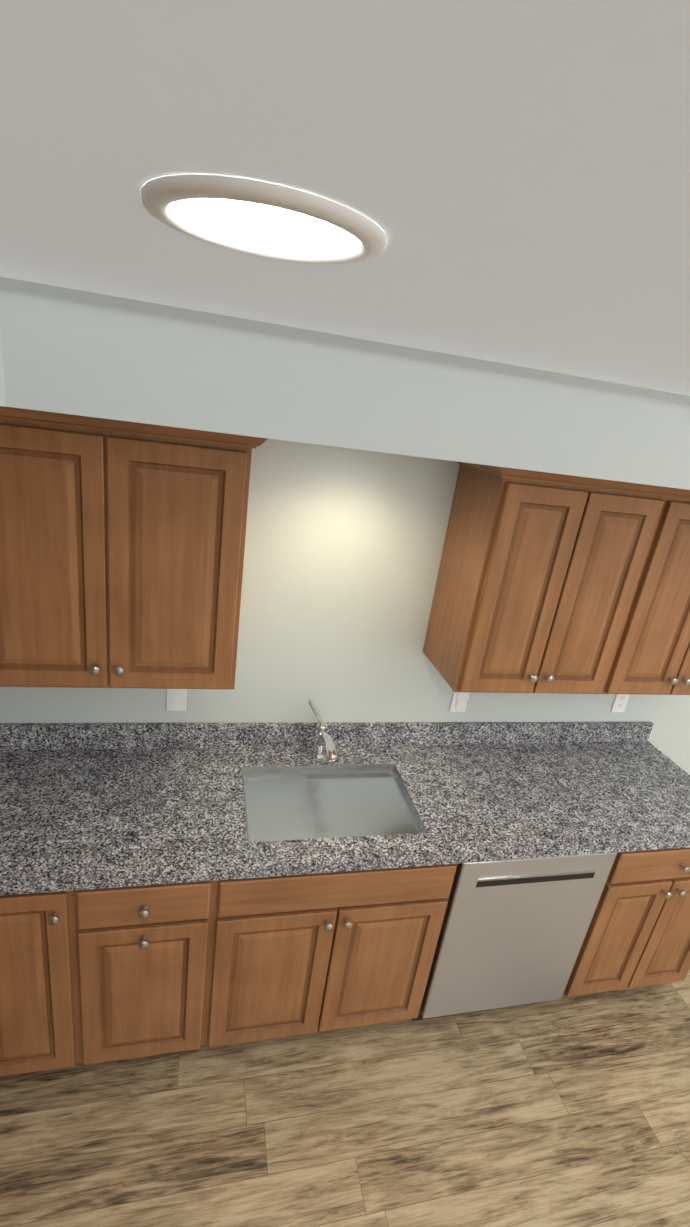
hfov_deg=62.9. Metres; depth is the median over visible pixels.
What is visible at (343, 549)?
wall
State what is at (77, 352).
ceiling soffit
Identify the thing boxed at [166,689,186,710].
electrical outlet
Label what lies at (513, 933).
dishwasher
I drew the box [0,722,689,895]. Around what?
countertop
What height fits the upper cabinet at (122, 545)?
0.779 m
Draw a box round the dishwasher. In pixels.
[412,853,616,1020]
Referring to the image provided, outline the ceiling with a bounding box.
[0,0,689,395]
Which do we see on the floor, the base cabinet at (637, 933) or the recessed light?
the base cabinet at (637, 933)
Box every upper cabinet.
[0,406,111,687]
[112,420,259,689]
[423,462,678,693]
[611,489,689,694]
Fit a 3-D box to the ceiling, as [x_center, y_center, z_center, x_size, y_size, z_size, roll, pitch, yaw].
[0.432,0.526,-1.777,9.740,0.100,9.620,3,21,-14]
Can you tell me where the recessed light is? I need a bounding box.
[141,174,386,263]
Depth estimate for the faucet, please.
2.15 m
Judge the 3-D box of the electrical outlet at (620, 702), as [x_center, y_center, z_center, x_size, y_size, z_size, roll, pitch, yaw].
[1.259,0.400,2.573,0.072,0.116,0.008,3,21,-14]
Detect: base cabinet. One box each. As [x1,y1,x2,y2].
[0,890,83,1076]
[76,880,219,1064]
[208,864,457,1046]
[563,848,689,996]
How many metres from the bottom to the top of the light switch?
0.116 m
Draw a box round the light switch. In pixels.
[449,691,468,711]
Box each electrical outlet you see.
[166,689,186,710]
[610,694,629,711]
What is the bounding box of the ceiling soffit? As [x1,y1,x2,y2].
[0,277,689,489]
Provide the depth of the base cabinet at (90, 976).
1.72 m
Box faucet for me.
[308,699,337,763]
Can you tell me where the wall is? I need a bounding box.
[0,439,689,774]
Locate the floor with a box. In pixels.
[0,969,689,1226]
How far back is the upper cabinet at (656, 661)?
2.02 m
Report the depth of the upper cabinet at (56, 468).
1.49 m
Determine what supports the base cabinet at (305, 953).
on the floor
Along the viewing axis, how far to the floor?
1.85 m
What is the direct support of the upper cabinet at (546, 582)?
attached to the wall
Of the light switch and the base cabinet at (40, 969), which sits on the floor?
the base cabinet at (40, 969)
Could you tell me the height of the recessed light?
0.008 m

